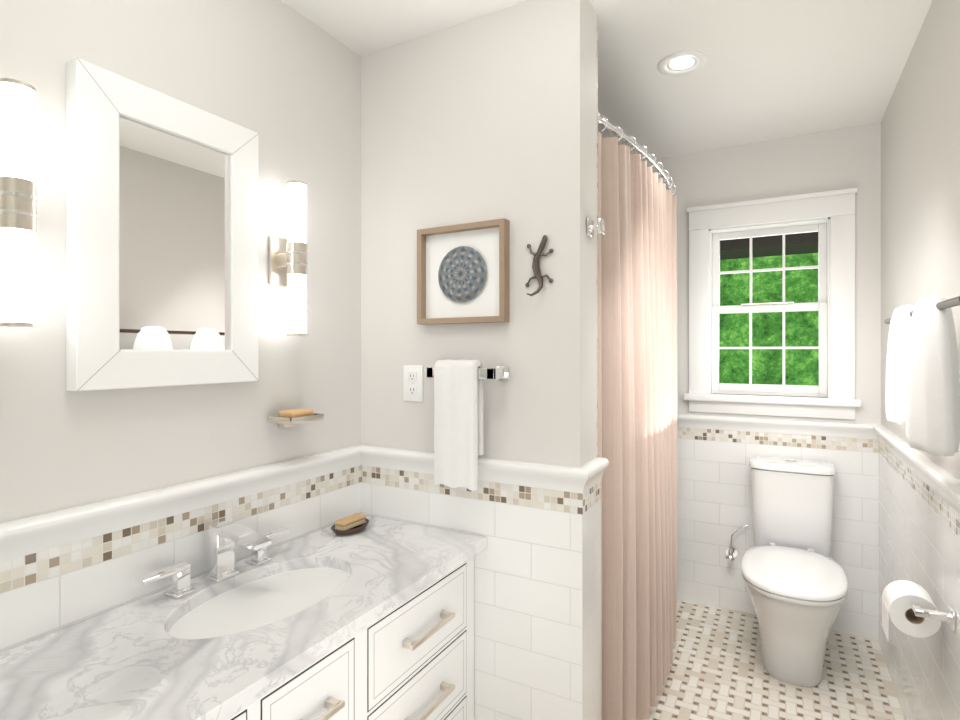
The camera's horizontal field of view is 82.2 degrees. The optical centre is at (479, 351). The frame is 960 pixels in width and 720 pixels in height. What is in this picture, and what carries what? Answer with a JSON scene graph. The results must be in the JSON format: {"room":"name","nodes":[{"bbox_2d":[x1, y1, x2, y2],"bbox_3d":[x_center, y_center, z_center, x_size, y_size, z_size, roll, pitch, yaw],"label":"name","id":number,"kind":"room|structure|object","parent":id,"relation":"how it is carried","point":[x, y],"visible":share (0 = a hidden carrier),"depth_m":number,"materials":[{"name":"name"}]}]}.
{"room":"bathroom","nodes":[
{"label":"bathroom","id":0,"kind":"room"},
{"bbox_2d":[0,466,359,652],"bbox_3d":[-0.883,0.847,1.082,0.010,0.905,1.945,0,0,29],"label":"tiled wall","id":1,"kind":"structure","parent":0,"point":[45,592],"depth_m":1.25,"materials":[{"name":"white tile"}]},
{"bbox_2d":[0,0,360,522],"bbox_3d":[-0.566,0.130,1.794,0.120,2.340,3.740,0,0,29],"label":"wall","id":2,"kind":"structure","parent":0,"point":[282,79],"depth_m":1.41,"materials":[{"name":"white paint"}]},
{"bbox_2d":[0,78,37,326],"bbox_3d":[-0.864,-0.265,1.011,0.111,0.438,0.064,0,0,29],"label":"sconce","id":3,"kind":"object","parent":2,"relation":"attached to","point":[18,208],"visible":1,"depth_m":0.98,"materials":[{"name":"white glass"}]},
{"bbox_2d":[66,57,258,390],"bbox_3d":[-0.731,-0.260,1.323,0.042,0.681,0.446,0,0,29],"label":"mirror","id":4,"kind":"object","parent":2,"relation":"attached to","point":[162,239],"visible":0.96,"depth_m":1.27,"materials":[{"name":"white paint"}]},
{"bbox_2d":[0,444,363,561],"bbox_3d":[-0.872,0.360,1.076,0.035,0.070,1.945,0,0,29],"label":"trim","id":5,"kind":"structure","parent":2,"relation":"attached to","point":[31,535],"depth_m":1.28,"materials":[{"name":"white tile"}]},
{"bbox_2d":[269,180,307,335],"bbox_3d":[-0.547,-0.265,1.588,0.111,0.438,0.064,0,0,29],"label":"sconce","id":6,"kind":"object","parent":2,"relation":"attached to","point":[288,265],"visible":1,"depth_m":1.56,"materials":[{"name":"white glass"}]},
{"bbox_2d":[268,408,323,426],"bbox_3d":[-0.540,0.195,1.606,0.104,0.051,0.125,0,0,29],"label":"soap holder","id":7,"kind":"object","parent":2,"relation":"attached to","point":[288,418],"visible":1,"depth_m":1.57,"materials":[{"name":"silver metal"}]},
{"bbox_2d":[360,465,591,719],"bbox_3d":[-0.053,0.847,1.730,0.780,0.905,0.010,0,0,29],"label":"tiled wall","id":8,"kind":"structure","parent":0,"point":[538,607],"depth_m":1.63,"materials":[{"name":"white tile"}]},
{"bbox_2d":[364,445,599,493],"bbox_3d":[-0.035,0.360,1.705,0.775,0.070,0.035,0,0,29],"label":"trim","id":9,"kind":"structure","parent":8,"relation":"attached to","point":[513,472],"depth_m":1.63,"materials":[{"name":"white tile"}]},
{"bbox_2d":[361,0,596,466],"bbox_3d":[-0.030,0.130,1.814,0.800,2.340,0.160,0,0,29],"label":"wall","id":10,"kind":"structure","parent":0,"point":[491,116],"depth_m":1.68,"materials":[{"name":"white paint"}]},
{"bbox_2d":[403,365,422,401],"bbox_3d":[-0.222,0.104,1.823,0.078,0.120,0.009,0,0,29],"label":"electrical outlet plate","id":11,"kind":"object","parent":10,"relation":"attached to","point":[412,382],"visible":1,"depth_m":1.82,"materials":[{"name":"white paint"}]},
{"bbox_2d":[417,218,509,324],"bbox_3d":[-0.058,-0.242,1.717,0.315,0.305,0.036,0,0,29],"label":"picture frame","id":12,"kind":"object","parent":10,"relation":"attached to","point":[463,273],"visible":1,"depth_m":1.71,"materials":[{"name":"beige wood"}]},
{"bbox_2d":[427,359,508,490],"bbox_3d":[-0.048,0.212,1.667,0.250,0.379,0.115,0,0,29],"label":"towel bar","id":13,"kind":"object","parent":10,"relation":"attached to","point":[458,417],"visible":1,"depth_m":1.62,"materials":[{"name":"white fabric"}]},
{"bbox_2d":[525,235,552,295],"bbox_3d":[0.164,-0.249,1.591,0.088,0.177,0.041,0,0,29],"label":"wall decoration","id":14,"kind":"object","parent":10,"relation":"attached to","point":[538,276],"visible":1,"depth_m":1.59,"materials":[{"name":"grey metal"}]},
{"bbox_2d":[587,217,604,237],"bbox_3d":[0.341,-0.366,1.613,0.042,0.052,0.052,0,0,29],"label":"robe hook","id":15,"kind":"object","parent":10,"relation":"attached to","point":[599,227],"visible":1,"depth_m":1.60,"materials":[{"name":"silver metal"}]},
{"bbox_2d":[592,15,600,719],"bbox_3d":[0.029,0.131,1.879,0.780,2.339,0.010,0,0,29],"label":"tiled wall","id":16,"kind":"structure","parent":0,"point":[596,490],"depth_m":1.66,"materials":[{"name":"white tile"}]},
{"bbox_2d":[598,112,676,719],"bbox_3d":[0.728,0.257,2.284,0.156,2.016,1.378,0,0,29],"label":"shower curtain","id":17,"kind":"object","parent":16,"relation":"hanging from","point":[637,336],"visible":0.98,"depth_m":1.89,"materials":[{"name":"pink fabric"}]},
{"bbox_2d":[281,0,932,160],"bbox_3d":[0.252,-1.070,1.402,1.930,0.060,3.840,0,0,29],"label":"ceiling","id":18,"kind":"structure","parent":0,"point":[772,69],"depth_m":1.92,"materials":[{"name":"white paint"}]},
{"bbox_2d":[657,51,706,75],"bbox_3d":[0.727,-1.036,1.980,0.168,0.006,0.168,0,0,29],"label":"recessed light","id":19,"kind":"object","parent":18,"relation":"in","point":[681,63],"visible":1,"depth_m":1.98,"materials":[{"name":"white paint"}]},
{"bbox_2d":[645,122,880,426],"bbox_3d":[1.109,0.130,2.962,1.690,2.340,0.160,0,0,29],"label":"wall","id":20,"kind":"structure","parent":0,"point":[839,159],"depth_m":2.62,"materials":[{"name":"white paint"}]},
{"bbox_2d":[684,188,860,419],"bbox_3d":[1.435,-0.220,2.751,0.759,1.059,0.215,0,0,29],"label":"window","id":21,"kind":"structure","parent":20,"relation":"in","point":[828,217],"depth_m":2.69,"materials":[{"name":"white paint"}]},
{"bbox_2d":[636,599,904,719],"bbox_3d":[0.252,1.330,1.402,1.930,0.060,3.840,0,0,29],"label":"floor","id":22,"kind":"structure","parent":0,"point":[718,670],"depth_m":2.18,"materials":[{"name":"beige tile"}]},
{"bbox_2d":[212,543,486,719],"bbox_3d":[-0.628,0.948,1.020,0.489,0.705,1.782,0,0,29],"label":"bathroom vanity","id":23,"kind":"object","parent":22,"relation":"on","point":[373,619],"depth_m":1.35,"materials":[{"name":"white paint"}]},
{"bbox_2d":[0,515,486,719],"bbox_3d":[-0.628,0.581,1.014,0.496,0.033,1.792,0,0,29],"label":"countertop","id":24,"kind":"structure","parent":23,"relation":"on","point":[115,664],"depth_m":1.06,"materials":[{"name":"white stone"}]},
{"bbox_2d":[135,520,289,598],"bbox_3d":[-0.594,0.498,1.353,0.174,0.132,0.410,0,0,29],"label":"faucet","id":25,"kind":"object","parent":24,"relation":"on","point":[225,535],"visible":1,"depth_m":1.35,"materials":[{"name":"silver metal"}]},
{"bbox_2d":[148,555,363,650],"bbox_3d":[-0.500,0.662,1.302,0.319,0.155,0.518,0,0,29],"label":"sink","id":26,"kind":"object","parent":24,"relation":"in","point":[218,619],"depth_m":1.31,"materials":[{"name":"white ceramic"}]},
{"bbox_2d":[331,513,369,534],"bbox_3d":[-0.409,0.543,1.737,0.096,0.042,0.144,0,0,29],"label":"soap dish","id":27,"kind":"object","parent":24,"relation":"on","point":[353,523],"visible":1,"depth_m":1.71,"materials":[{"name":"brown wood"}]},
{"bbox_2d":[741,456,848,686],"bbox_3d":[1.312,0.899,2.315,0.374,0.800,0.735,0,0,29],"label":"toilet","id":28,"kind":"object","parent":22,"relation":"on","point":[794,576],"visible":1,"depth_m":2.23,"materials":[{"name":"ceramic"}]},
{"bbox_2d":[677,427,871,638],"bbox_3d":[1.051,0.131,2.897,1.650,2.339,0.010,0,0,29],"label":"tiled wall","id":29,"kind":"structure","parent":0,"point":[714,490],"depth_m":2.75,"materials":[{"name":"white tile"}]},
{"bbox_2d":[725,525,747,560],"bbox_3d":[1.266,0.945,2.719,0.105,0.187,0.095,0,0,29],"label":"supply valve","id":30,"kind":"object","parent":29,"relation":"attached to","point":[731,552],"visible":1,"depth_m":2.72,"materials":[{"name":"silver metal"}]},
{"bbox_2d":[678,414,867,438],"bbox_3d":[1.404,0.360,2.689,0.830,0.070,0.035,0,0,29],"label":"trim","id":31,"kind":"structure","parent":29,"relation":"attached to","point":[750,424],"depth_m":2.66,"materials":[{"name":"white tile"}]},
{"bbox_2d":[872,439,959,719],"bbox_3d":[0.964,0.847,0.954,0.010,0.905,3.500,0,0,29],"label":"tiled wall","id":32,"kind":"structure","parent":0,"point":[916,533],"depth_m":1.78,"materials":[{"name":"white tile"}]},
{"bbox_2d":[868,423,959,514],"bbox_3d":[0.953,0.360,0.960,0.035,0.070,3.500,0,0,29],"label":"trim","id":33,"kind":"structure","parent":32,"relation":"attached to","point":[941,482],"depth_m":1.65,"materials":[{"name":"white tile"}]},
{"bbox_2d":[882,580,955,640],"bbox_3d":[1.183,0.719,1.496,0.128,0.142,0.209,0,0,29],"label":"paper holder","id":34,"kind":"object","parent":32,"relation":"attached to","point":[909,608],"visible":1,"depth_m":1.48,"materials":[{"name":"white paper"}]},
{"bbox_2d":[881,0,959,480],"bbox_3d":[1.021,0.130,0.922,0.120,2.340,3.740,0,0,29],"label":"wall","id":35,"kind":"structure","parent":0,"point":[920,189],"depth_m":1.72,"materials":[{"name":"white paint"}]},
{"bbox_2d":[884,296,959,455],"bbox_3d":[1.189,0.051,1.492,0.113,0.367,0.928,0,0,29],"label":"towel rail","id":36,"kind":"object","parent":35,"relation":"attached to","point":[922,387],"visible":1,"depth_m":1.27,"materials":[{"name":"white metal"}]},
{"label":"outside","id":37,"kind":"structure","parent":0,"visible":0},
{"bbox_2d":[719,253,818,385],"bbox_3d":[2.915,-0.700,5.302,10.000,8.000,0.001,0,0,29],"label":"trees","id":38,"kind":"object","parent":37,"point":[801,330],"visible":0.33,"depth_m":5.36,"materials":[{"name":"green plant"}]},
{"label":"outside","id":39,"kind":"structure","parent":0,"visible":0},
{"bbox_2d":[720,232,817,259],"bbox_3d":[1.746,-0.743,3.177,3.000,0.315,0.350,0,0,29],"label":"roof eave","id":40,"kind":"object","parent":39,"point":[797,243],"visible":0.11,"depth_m":3.11,"materials":[{"name":"grey"}]}
]}

